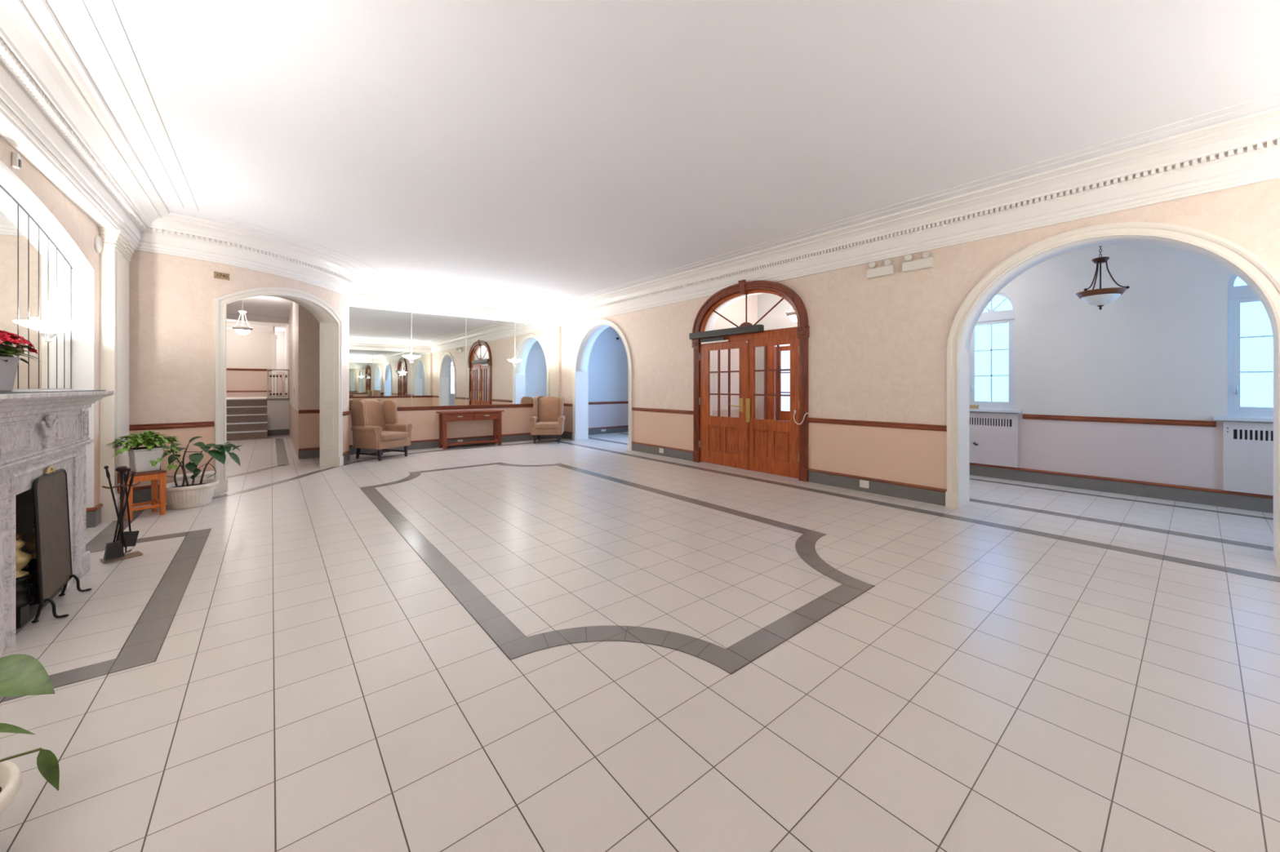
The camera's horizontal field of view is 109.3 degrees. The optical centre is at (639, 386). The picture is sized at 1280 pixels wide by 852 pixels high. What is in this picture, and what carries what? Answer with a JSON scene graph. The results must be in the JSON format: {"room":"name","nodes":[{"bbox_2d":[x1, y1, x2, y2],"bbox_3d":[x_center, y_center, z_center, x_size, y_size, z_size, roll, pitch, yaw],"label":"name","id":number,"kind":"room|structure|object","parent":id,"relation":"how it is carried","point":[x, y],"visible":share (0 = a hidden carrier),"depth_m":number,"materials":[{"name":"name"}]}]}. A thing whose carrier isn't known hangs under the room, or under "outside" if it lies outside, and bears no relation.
{"room":"building lobby","nodes":[
{"label":"building lobby","id":0,"kind":"room"},
{"bbox_2d":[13,388,71,390],"bbox_3d":[-3.284,-0.330,1.578,0.150,3.400,10.210,0,0,-39],"label":"wall","id":1,"kind":"structure","parent":0,"point":[29,388],"depth_m":3.85,"materials":[{"name":"white paint"}]},
{"bbox_2d":[0,185,72,389],"bbox_3d":[-3.949,-0.714,2.526,0.012,1.467,4.663,0,0,-39],"label":"wall mirror","id":2,"kind":"object","parent":1,"relation":"attached to","point":[36,277],"visible":0.98,"depth_m":3.62,"materials":[{"name":"white mirror"}]},
{"bbox_2d":[40,320,80,342],"bbox_3d":[-4.970,-0.459,3.925,0.178,0.162,0.356,0,0,-39],"label":"wall sconce","id":3,"kind":"object","parent":2,"relation":"attached to","point":[52,329],"visible":1,"depth_m":3.85,"materials":[{"name":"white glass"}]},
{"bbox_2d":[0,136,99,507],"bbox_3d":[-3.030,-0.330,1.494,0.140,3.400,9.760,0,0,-39],"label":"wall","id":4,"kind":"structure","parent":0,"point":[73,233],"depth_m":4.34,"materials":[{"name":"paint"}]},
{"bbox_2d":[11,151,21,168],"bbox_3d":[-4.173,-1.510,3.040,0.034,0.100,0.036,0,0,-39],"label":"sensor","id":5,"kind":"object","parent":4,"relation":"attached to","point":[15,157],"visible":1,"depth_m":3.03,"materials":[{"name":"white plastic"}]},
{"bbox_2d":[86,503,102,528],"bbox_3d":[-2.747,1.274,1.167,0.166,0.192,8.695,0,0,-39],"label":"baseboard","id":6,"kind":"structure","parent":4,"relation":"attached to","point":[93,515],"depth_m":4.42,"materials":[{"name":"tile"}]},
{"bbox_2d":[94,235,102,253],"bbox_3d":[-5.371,-1.410,4.508,0.024,0.170,0.170,0,0,-39],"label":"smoke detector","id":7,"kind":"object","parent":4,"relation":"attached to","point":[98,242],"visible":1,"depth_m":4.47,"materials":[{"name":"beige plastic"}]},
{"bbox_2d":[0,528,211,702],"bbox_3d":[-3.604,1.369,3.054,0.854,0.002,2.735,0,0,-39],"label":"trim","id":8,"kind":"structure","parent":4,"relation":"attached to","point":[144,644],"depth_m":2.66,"materials":[{"name":"grey tile"}]},
{"bbox_2d":[98,226,129,522],"bbox_3d":[-5.487,-0.113,4.747,0.146,2.966,0.413,0,0,-39],"label":"trim","id":9,"kind":"structure","parent":4,"relation":"attached to","point":[114,242],"depth_m":4.62,"materials":[{"name":"beige paint"}]},
{"bbox_2d":[85,509,144,552],"bbox_3d":[-5.043,1.369,4.362,0.157,0.002,1.630,0,0,-39],"label":"trim","id":10,"kind":"structure","parent":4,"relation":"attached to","point":[98,544],"depth_m":4.14,"materials":[{"name":"grey tile"}]},
{"bbox_2d":[123,242,135,471],"bbox_3d":[-5.735,-0.113,5.038,0.126,2.966,0.428,0,0,-39],"label":"trim","id":11,"kind":"structure","parent":4,"relation":"attached to","point":[130,249],"depth_m":5.08,"materials":[{"name":"beige paint"}]},
{"bbox_2d":[128,447,164,472],"bbox_3d":[-5.251,0.776,4.824,0.222,0.245,0.228,0,0,29],"label":"pot","id":12,"kind":"object","parent":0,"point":[140,458],"depth_m":4.76,"materials":[{"name":"white ceramic"}]},
{"bbox_2d":[128,250,349,487],"bbox_3d":[-5.589,-0.330,7.121,0.888,3.400,3.783,0,0,5],"label":"wall","id":13,"kind":"structure","parent":0,"point":[171,297],"depth_m":5.63,"materials":[{"name":"paint"}]},
{"bbox_2d":[213,271,229,280],"bbox_3d":[-5.434,-1.435,5.906,0.014,0.084,0.156,0,0,28],"label":"number plate","id":14,"kind":"object","parent":13,"relation":"attached to","point":[216,274],"visible":1,"depth_m":5.90,"materials":[{"name":"gold metal"}]},
{"bbox_2d":[128,410,351,431],"bbox_3d":[-5.560,0.483,7.136,0.748,0.070,3.826,0,0,2],"label":"trim","id":15,"kind":"structure","parent":13,"relation":"attached to","point":[208,424],"depth_m":5.53,"materials":[{"name":"brown wood"}]},
{"bbox_2d":[132,449,351,503],"bbox_3d":[-5.562,1.274,7.136,0.744,0.192,3.820,0,0,2],"label":"baseboard","id":16,"kind":"structure","parent":13,"relation":"attached to","point":[140,494],"depth_m":5.37,"materials":[{"name":"tile"}]},
{"bbox_2d":[226,464,285,478],"bbox_3d":[-6.369,1.369,6.847,0.423,0.002,2.155,0,0,18],"label":"trim","id":17,"kind":"structure","parent":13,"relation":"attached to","point":[268,468],"depth_m":7.31,"materials":[{"name":"grey tile"}]},
{"bbox_2d":[213,287,343,493],"bbox_3d":[-5.235,-0.042,6.839,0.208,2.824,2.085,0,0,8],"label":"trim","id":18,"kind":"structure","parent":13,"relation":"attached to","point":[220,302],"depth_m":5.92,"materials":[{"name":"beige paint"}]},
{"bbox_2d":[275,438,288,466],"bbox_3d":[-7.808,1.369,9.878,0.157,0.002,5.220,0,0,-39],"label":"trim","id":19,"kind":"structure","parent":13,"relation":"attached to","point":[282,457],"depth_m":9.27,"materials":[{"name":"grey tile"}]},
{"bbox_2d":[323,327,333,449],"bbox_3d":[-5.304,0.040,7.728,0.166,2.076,0.008,0,0,-8],"label":"trim","id":20,"kind":"structure","parent":13,"relation":"attached to","point":[323,327],"depth_m":7.73,"materials":[{"name":"beige paint"}]},
{"bbox_2d":[132,440,555,511],"bbox_3d":[-4.376,1.369,8.494,1.408,0.002,7.452,0,0,28],"label":"trim","id":21,"kind":"structure","parent":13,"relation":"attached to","point":[350,463],"depth_m":7.14,"materials":[{"name":"grey tile"}]},
{"bbox_2d":[0,0,1279,326],"bbox_3d":[-1.031,-1.812,4.966,7.340,0.435,12.430,0,0,-39],"label":"trim","id":22,"kind":"structure","parent":13,"relation":"attached to","point":[53,113],"depth_m":4.38,"materials":[{"name":"white paint"}]},
{"bbox_2d":[226,326,275,397],"bbox_3d":[-13.435,-0.330,14.564,2.700,3.400,0.150,0,0,-39],"label":"wall","id":23,"kind":"structure","parent":0,"point":[253,350],"depth_m":14.92,"materials":[{"name":"paint"}]},
{"bbox_2d":[226,368,271,391],"bbox_3d":[-13.340,-0.201,14.525,2.500,0.762,0.030,0,0,-39],"label":"trim","id":24,"kind":"structure","parent":23,"relation":"attached to","point":[227,369],"depth_m":14.89,"materials":[{"name":"brown wood"}]},
{"bbox_2d":[226,322,273,332],"bbox_3d":[-13.312,-1.930,14.490,2.500,0.200,0.120,0,0,-39],"label":"trim","id":25,"kind":"structure","parent":23,"relation":"attached to","point":[228,326],"depth_m":14.99,"materials":[{"name":"white paint"}]},
{"bbox_2d":[271,334,277,395],"bbox_3d":[-12.387,-0.693,15.383,0.160,2.075,0.300,0,0,-39],"label":"trim","id":26,"kind":"structure","parent":23,"relation":"attached to","point":[274,337],"depth_m":15.29,"materials":[{"name":"white paint"}]},
{"bbox_2d":[226,396,288,430],"bbox_3d":[-12.725,0.860,14.046,2.850,1.020,5.350,0,0,-39],"label":"wall","id":27,"kind":"structure","parent":0,"point":[277,409],"depth_m":12.73,"materials":[{"name":"white paint"}]},
{"bbox_2d":[266,396,289,399],"bbox_3d":[-11.797,0.352,14.767,0.500,0.025,5.400,0,0,-39],"label":"trim","id":28,"kind":"structure","parent":27,"relation":"attached to","point":[269,397],"depth_m":13.40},
{"bbox_2d":[267,429,288,435],"bbox_3d":[-10.114,1.290,12.710,0.480,0.160,0.015,0,0,-39],"label":"baseboard","id":29,"kind":"structure","parent":27,"relation":"attached to","point":[277,432],"depth_m":12.70,"materials":[{"name":"tile"}]},
{"bbox_2d":[275,331,284,395],"bbox_3d":[-14.455,-0.330,16.216,3.200,3.400,0.200,0,0,-39],"label":"wall","id":30,"kind":"structure","parent":0,"point":[281,335],"depth_m":16.94,"materials":[{"name":"paint"}]},
{"bbox_2d":[284,302,297,456],"bbox_3d":[-10.303,-0.330,13.442,0.150,3.400,12.140,0,0,-39],"label":"wall","id":31,"kind":"structure","parent":0,"point":[291,329],"depth_m":10.88,"materials":[{"name":"paint"}]},
{"bbox_2d":[226,312,288,324],"bbox_3d":[-11.527,-1.940,12.571,2.850,0.180,0.250,0,0,-39],"label":"trim","id":32,"kind":"structure","parent":31,"relation":"attached to","point":[230,317],"depth_m":12.96,"materials":[{"name":"white paint"}]},
{"bbox_2d":[266,368,288,435],"bbox_3d":[-10.134,0.432,12.730,0.486,1.816,0.032,0,0,-39],"label":"stair railing","id":33,"kind":"object","parent":31,"relation":"attached to","point":[268,370],"visible":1,"depth_m":12.69,"materials":[{"name":"metal"}]},
{"bbox_2d":[297,304,560,458],"bbox_3d":[-4.309,-0.330,10.400,5.620,3.400,0.140,0,0,-39],"label":"wall","id":34,"kind":"structure","parent":0,"point":[425,424],"depth_m":8.78,"materials":[{"name":"paint"}]},
{"bbox_2d":[298,447,319,458],"bbox_3d":[-6.167,1.274,8.785,0.700,0.192,0.026,0,0,-39],"label":"baseboard","id":35,"kind":"structure","parent":34,"relation":"attached to","point":[304,453],"depth_m":8.67,"materials":[{"name":"tile"}]},
{"bbox_2d":[298,409,319,413],"bbox_3d":[-6.166,0.483,8.783,0.700,0.070,0.030,0,0,-39],"label":"trim","id":36,"kind":"structure","parent":34,"relation":"attached to","point":[300,411],"depth_m":8.65,"materials":[{"name":"brown wood"}]},
{"bbox_2d":[349,404,533,411],"bbox_3d":[-3.970,0.482,10.553,4.860,0.085,0.050,0,0,-39],"label":"trim","id":37,"kind":"structure","parent":34,"relation":"attached to","point":[503,406],"depth_m":10.42,"materials":[{"name":"brown wood"}]},
{"bbox_2d":[349,432,557,454],"bbox_3d":[-3.978,1.274,10.562,4.860,0.192,0.026,0,0,-39],"label":"baseboard","id":38,"kind":"structure","parent":34,"relation":"attached to","point":[433,443],"depth_m":10.38,"materials":[{"name":"tile"}]},
{"bbox_2d":[349,306,557,408],"bbox_3d":[-4.013,-0.584,10.543,4.732,2.043,0.009,0,0,-39],"label":"wall mirror","id":39,"kind":"object","parent":34,"relation":"attached to","point":[462,361],"visible":0.91,"depth_m":10.26,"materials":[{"name":"white mirror"}]},
{"bbox_2d":[402,355,420,363],"bbox_3d":[-4.870,-0.579,9.726,0.356,0.162,0.178,0,0,-39],"label":"wall sconce","id":40,"kind":"object","parent":39,"relation":"attached to","point":[411,357],"visible":1,"depth_m":9.71,"materials":[{"name":"white glass"}]},
{"bbox_2d":[508,359,522,366],"bbox_3d":[-3.046,-0.579,11.207,0.356,0.162,0.178,0,0,-39],"label":"wall sconce","id":41,"kind":"object","parent":39,"relation":"attached to","point":[514,362],"visible":1,"depth_m":11.19,"materials":[{"name":"white glass"}]},
{"bbox_2d":[557,326,559,397],"bbox_3d":[-2.162,-0.579,12.046,0.030,2.033,0.012,0,0,-39],"label":"trim","id":42,"kind":"structure","parent":34,"relation":"attached to","point":[557,326],"depth_m":12.04,"materials":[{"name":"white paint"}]},
{"bbox_2d":[588,326,628,428],"bbox_3d":[-1.204,-0.330,13.166,2.070,3.400,0.240,0,0,-39],"label":"wall","id":43,"kind":"structure","parent":0,"point":[608,366],"depth_m":13.25,"materials":[{"name":"paint"}]},
{"bbox_2d":[588,425,628,435],"bbox_3d":[-1.120,1.274,13.063,2.070,0.192,0.026,0,0,-39],"label":"baseboard","id":44,"kind":"structure","parent":43,"relation":"attached to","point":[592,431],"depth_m":13.23,"materials":[{"name":"tile"}]},
{"bbox_2d":[588,401,628,404],"bbox_3d":[-1.119,0.483,13.062,2.070,0.070,0.030,0,0,-39],"label":"trim","id":45,"kind":"structure","parent":43,"relation":"attached to","point":[599,402],"depth_m":13.21,"materials":[{"name":"brown wood"}]},
{"bbox_2d":[0,431,1279,851],"bbox_3d":[-5.046,1.420,9.943,12.700,0.100,26.200,0,0,-39],"label":"floor","id":46,"kind":"structure","parent":0,"point":[313,684],"depth_m":2.15,"materials":[{"name":"tile"}]},
{"bbox_2d":[0,653,59,814],"bbox_3d":[-2.010,1.059,1.166,0.642,0.622,0.680,0,0,24],"label":"plant","id":47,"kind":"object","parent":46,"relation":"on","point":[20,674],"visible":1,"depth_m":1.46,"materials":[{"name":"green plant"}]},
{"bbox_2d":[0,390,114,657],"bbox_3d":[-3.730,0.699,2.665,0.528,1.342,1.836,0,0,-39],"label":"fireplace","id":48,"kind":"object","parent":46,"relation":"on","point":[40,429],"visible":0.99,"depth_m":2.68,"materials":[{"name":"grey marble"},{"name":"black cast iron"},{"name":"soot-blackened firebrick"}]},
{"bbox_2d":[0,356,20,391],"bbox_3d":[-3.540,-0.067,2.472,0.202,0.190,0.202,0,0,-39],"label":"pot","id":49,"kind":"object","parent":48,"relation":"on","point":[8,365],"depth_m":2.48,"materials":[{"name":"grey ceramic"}]},
{"bbox_2d":[0,329,39,391],"bbox_3d":[-3.531,-0.142,2.471,0.332,0.341,0.333,0,0,-39],"label":"poinsettia","id":50,"kind":"object","parent":48,"relation":"on","point":[8,362],"visible":1,"depth_m":2.49,"materials":[{"name":"red plant"}]},
{"bbox_2d":[15,533,34,629],"bbox_3d":[-3.615,1.103,2.552,0.259,0.527,0.124,0,0,-39],"label":"andiron","id":51,"kind":"object","parent":48,"relation":"in","point":[23,597],"visible":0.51,"depth_m":2.59,"materials":[{"name":"metal"}]},
{"bbox_2d":[22,520,39,605],"bbox_3d":[-3.883,1.103,2.850,0.259,0.527,0.124,0,0,-39],"label":"andiron","id":52,"kind":"object","parent":48,"relation":"in","point":[30,544],"visible":0.24,"depth_m":2.85,"materials":[{"name":"black metal"}]},
{"bbox_2d":[0,391,114,418],"bbox_3d":[-3.730,0.101,2.665,0.528,0.129,1.836,0,0,-39],"label":"mantel shelf","id":53,"kind":"object","parent":48,"relation":"attached to","point":[14,404],"depth_m":2.62,"materials":[{"name":"grey stone"}]},
{"bbox_2d":[31,466,92,622],"bbox_3d":[-3.592,0.929,2.831,0.142,0.877,0.508,0,0,-39],"label":"fire screen","id":54,"kind":"object","parent":46,"relation":"on","point":[50,491],"visible":1,"depth_m":2.77,"materials":[{"name":"black metal"}]},
{"bbox_2d":[99,466,142,563],"bbox_3d":[-4.135,0.997,3.625,0.200,0.747,0.210,0,0,31],"label":"fireplace tool set","id":55,"kind":"object","parent":46,"relation":"on","point":[114,550],"visible":1,"depth_m":3.62,"materials":[{"name":"black metal"}]},
{"bbox_2d":[117,468,167,520],"bbox_3d":[-5.262,1.135,4.802,0.292,0.470,0.304,0,0,29],"label":"plant stand","id":56,"kind":"object","parent":46,"relation":"on","point":[161,474],"visible":0.7,"depth_m":4.82,"materials":[{"name":"brown wood"}]},
{"bbox_2d":[106,430,182,472],"bbox_3d":[-5.247,0.693,4.810,0.403,0.441,0.544,0,0,29],"label":"pothos","id":57,"kind":"object","parent":56,"relation":"on","point":[148,458],"visible":1,"depth_m":4.76,"materials":[{"name":"green plant"}]},
{"bbox_2d":[173,471,214,493],"bbox_3d":[-5.538,1.224,5.652,0.076,0.292,0.361,0,0,36],"label":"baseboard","id":58,"kind":"object","parent":46,"relation":"on","point":[179,477],"visible":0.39,"depth_m":5.66,"materials":[{"name":"beige paint"}]},
{"bbox_2d":[160,436,240,509],"bbox_3d":[-5.108,0.979,5.240,0.640,0.783,0.490,0,0,-5],"label":"plant","id":59,"kind":"object","parent":46,"relation":"on","point":[184,494],"visible":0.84,"depth_m":5.19,"materials":[{"name":"green plant"}]},
{"bbox_2d":[226,398,267,440],"bbox_3d":[-11.124,0.858,11.694,2.370,1.025,1.320,0,0,-39],"label":"staircase","id":60,"kind":"structure","parent":46,"relation":"on","point":[246,419],"depth_m":12.10,"materials":[{"name":"wood"}]},
{"bbox_2d":[350,399,412,461],"bbox_3d":[-5.003,0.812,8.754,0.858,1.115,0.814,0,0,22],"label":"wingback armchair","id":61,"kind":"object","parent":46,"relation":"on","point":[375,426],"visible":1,"depth_m":8.60,"materials":[{"name":"beige fabric"}]},
{"bbox_2d":[380,431,407,440],"bbox_3d":[-4.900,0.948,8.712,0.635,0.125,0.549,0,0,22],"label":"seat cushion","id":62,"kind":"object","parent":61,"relation":"on","point":[385,435],"depth_m":8.62,"materials":[{"name":"beige fabric"}]},
{"bbox_2d":[435,409,504,449],"bbox_3d":[-3.854,0.968,10.370,1.400,0.805,0.400,0,0,-39],"label":"console table","id":63,"kind":"object","parent":46,"relation":"on","point":[495,415],"visible":1,"depth_m":10.22,"materials":[{"name":"brown wood"}]},
{"bbox_2d":[440,439,498,445],"bbox_3d":[-3.852,1.270,10.368,1.260,0.050,0.337,0,0,-39],"label":"shelf","id":64,"kind":"object","parent":63,"relation":"attached to","point":[444,443],"depth_m":10.25,"materials":[{"name":"brown wood"}]},
{"bbox_2d":[528,396,565,444],"bbox_3d":[-2.268,0.812,11.231,0.814,1.115,0.858,0,0,-5],"label":"wingback armchair","id":65,"kind":"object","parent":46,"relation":"on","point":[548,418],"visible":1,"depth_m":11.24,"materials":[{"name":"beige fabric"}]},
{"bbox_2d":[534,422,558,428],"bbox_3d":[-2.258,0.948,11.120,0.549,0.125,0.635,0,0,-5],"label":"seat cushion","id":66,"kind":"object","parent":65,"relation":"on","point":[537,424],"depth_m":10.82,"materials":[{"name":"beige fabric"}]},
{"bbox_2d":[359,462,874,674],"bbox_3d":[-1.034,1.368,5.173,3.062,0.001,6.532,0,0,-39],"label":"trim","id":67,"kind":"structure","parent":46,"relation":"on","point":[508,637],"depth_m":2.73,"materials":[{"name":"grey tile"}]},
{"bbox_2d":[555,440,1279,582],"bbox_3d":[1.566,1.369,6.868,0.157,0.002,11.690,0,0,-39],"label":"trim","id":68,"kind":"structure","parent":46,"relation":"on","point":[1276,579],"depth_m":4.37,"materials":[{"name":"grey tile"}]},
{"bbox_2d":[969,478,1273,519],"bbox_3d":[5.729,1.369,5.683,0.097,0.002,4.600,0,0,-39],"label":"trim","id":69,"kind":"structure","parent":46,"relation":"on","point":[1246,515],"depth_m":5.43,"materials":[{"name":"grey tile"}]},
{"bbox_2d":[45,0,1279,332],"bbox_3d":[-5.046,-2.080,9.943,12.700,0.100,26.200,0,0,-39],"label":"ceiling","id":70,"kind":"structure","parent":0,"point":[550,152],"depth_m":3.29,"materials":[{"name":"white paint"}]},
{"bbox_2d":[231,299,253,337],"bbox_3d":[-8.624,-1.553,9.860,0.356,0.966,0.375,0,0,-39],"label":"pendant lamp","id":71,"kind":"object","parent":70,"relation":"hanging from","point":[242,331],"visible":0.87,"depth_m":9.82,"materials":[{"name":"white glass"}]},
{"bbox_2d":[1075,245,1129,310],"bbox_3d":[5.099,-1.438,5.016,0.400,1.185,0.420,0,0,-39],"label":"pendant lamp","id":72,"kind":"object","parent":70,"relation":"hanging from","point":[1100,297],"visible":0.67,"depth_m":4.97,"materials":[{"name":"white glass"}]},
{"bbox_2d":[560,177,1279,560],"bbox_3d":[1.915,-0.330,7.422,0.330,3.400,12.930,0,0,-39],"label":"wall","id":73,"kind":"structure","parent":0,"point":[877,346],"depth_m":5.66,"materials":[{"name":"paint"}]},
{"bbox_2d":[586,326,609,439],"bbox_3d":[-0.649,-0.097,10.873,0.040,2.934,2.428,0,0,-39],"label":"trim","id":74,"kind":"structure","parent":73,"relation":"attached to","point":[608,326],"depth_m":11.71,"materials":[{"name":"beige paint"}]},
{"bbox_2d":[572,319,632,450],"bbox_3d":[-0.939,-0.097,10.637,0.052,2.934,2.440,0,0,-39],"label":"trim","id":75,"kind":"structure","parent":73,"relation":"attached to","point":[613,325],"depth_m":10.17,"materials":[{"name":"beige paint"}]},
{"bbox_2d":[588,437,627,444],"bbox_3d":[-0.273,1.369,10.727,0.157,0.002,4.400,0,0,-39],"label":"trim","id":76,"kind":"structure","parent":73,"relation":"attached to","point":[588,437],"depth_m":11.34,"materials":[{"name":"grey tile"}]},
{"bbox_2d":[688,279,810,482],"bbox_3d":[1.681,-0.175,7.369,0.220,3.090,2.330,0,0,-39],"label":"door","id":77,"kind":"structure","parent":73,"relation":"in","point":[752,337],"depth_m":7.28,"materials":[{"name":"brown wood"}]},
{"bbox_2d":[560,431,946,506],"bbox_3d":[1.808,1.274,7.271,0.026,0.192,12.430,0,0,-39],"label":"baseboard","id":78,"kind":"structure","parent":73,"relation":"attached to","point":[924,494],"depth_m":5.98,"materials":[{"name":"tile"}]},
{"bbox_2d":[563,403,946,431],"bbox_3d":[1.806,0.483,7.270,0.030,0.070,12.430,0,0,-39],"label":"trim","id":79,"kind":"structure","parent":73,"relation":"attached to","point":[846,422],"depth_m":5.96,"materials":[{"name":"brown wood"}]},
{"bbox_2d":[859,480,869,488],"bbox_3d":[2.913,1.270,5.901,0.011,0.095,0.118,0,0,-39],"label":"wall outlet","id":80,"kind":"object","parent":73,"relation":"attached to","point":[865,484],"visible":1,"depth_m":5.90,"materials":[{"name":"beige plastic"}]},
{"bbox_2d":[866,259,894,279],"bbox_3d":[3.029,-1.484,5.725,0.080,0.199,0.310,0,0,-39],"label":"emergency light","id":81,"kind":"object","parent":73,"relation":"attached to","point":[887,270],"visible":1,"depth_m":5.70,"materials":[{"name":"beige plastic"}]},
{"bbox_2d":[902,251,933,272],"bbox_3d":[3.297,-1.484,5.395,0.080,0.199,0.320,0,0,-39],"label":"emergency light","id":82,"kind":"object","parent":73,"relation":"attached to","point":[926,263],"visible":1,"depth_m":5.37,"materials":[{"name":"beige plastic"}]},
{"bbox_2d":[945,222,1279,566],"bbox_3d":[4.223,-0.067,4.279,0.052,2.874,2.320,0,0,-39],"label":"trim","id":83,"kind":"structure","parent":73,"relation":"attached to","point":[1265,278],"depth_m":4.32,"materials":[{"name":"beige paint"}]},
{"bbox_2d":[968,243,1273,503],"bbox_3d":[4.514,-0.067,4.515,0.040,2.874,2.308,0,0,-39],"label":"trim","id":84,"kind":"structure","parent":73,"relation":"attached to","point":[1115,243],"depth_m":5.01,"materials":[{"name":"beige paint"}]},
{"bbox_2d":[969,498,1273,551],"bbox_3d":[4.581,1.369,4.750,0.157,0.002,4.600,0,0,-39],"label":"trim","id":85,"kind":"structure","parent":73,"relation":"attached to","point":[1166,531],"depth_m":4.42,"materials":[{"name":"grey tile"}]},
{"bbox_2d":[969,244,1271,489],"bbox_3d":[3.735,-0.330,8.900,0.220,3.400,12.930,0,0,-39],"label":"wall","id":86,"kind":"structure","parent":0,"point":[1158,350],"depth_m":5.75,"materials":[{"name":"paint"}]},
{"bbox_2d":[969,412,1018,467],"bbox_3d":[5.230,0.785,6.843,0.053,0.780,0.730,0,0,-39],"label":"radiator cover","id":87,"kind":"object","parent":86,"relation":"attached to","point":[996,435],"visible":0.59,"depth_m":6.76,"materials":[{"name":"white metal"}]},
{"bbox_2d":[969,292,1021,413],"bbox_3d":[5.269,-0.522,6.861,0.230,1.815,0.770,0,0,-39],"label":"window","id":88,"kind":"structure","parent":86,"relation":"in","point":[993,343],"depth_m":6.86,"materials":[{"name":"white glass"}]},
{"bbox_2d":[969,404,979,408],"bbox_3d":[5.120,0.314,6.972,0.100,0.055,0.120,0,0,-39],"label":"cardboard box","id":89,"kind":"object","parent":88,"relation":"on","point":[971,406],"visible":0.79,"depth_m":6.94,"materials":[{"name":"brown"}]},
{"bbox_2d":[1022,413,1216,426],"bbox_3d":[6.043,0.433,5.860,0.030,0.070,1.720,0,0,-39],"label":"trim","id":90,"kind":"structure","parent":86,"relation":"attached to","point":[1068,418],"depth_m":5.74,"materials":[{"name":"brown wood"}]},
{"bbox_2d":[969,462,1273,513],"bbox_3d":[3.627,1.274,8.838,0.026,0.192,12.570,0,0,-39],"label":"baseboard","id":91,"kind":"structure","parent":86,"relation":"attached to","point":[1214,497],"depth_m":5.68,"materials":[{"name":"tile"}]},
{"bbox_2d":[1213,273,1273,422],"bbox_3d":[6.838,-0.522,4.928,0.230,1.815,0.770,0,0,-39],"label":"window","id":92,"kind":"structure","parent":86,"relation":"in","point":[1250,333],"depth_m":5.08,"materials":[{"name":"white glass"}]},
{"bbox_2d":[1222,421,1273,495],"bbox_3d":[6.822,0.785,4.882,0.053,0.780,0.680,0,0,-39],"label":"radiator cover","id":93,"kind":"object","parent":86,"relation":"attached to","point":[1247,446],"visible":0.91,"depth_m":5.01,"materials":[{"name":"white metal"}]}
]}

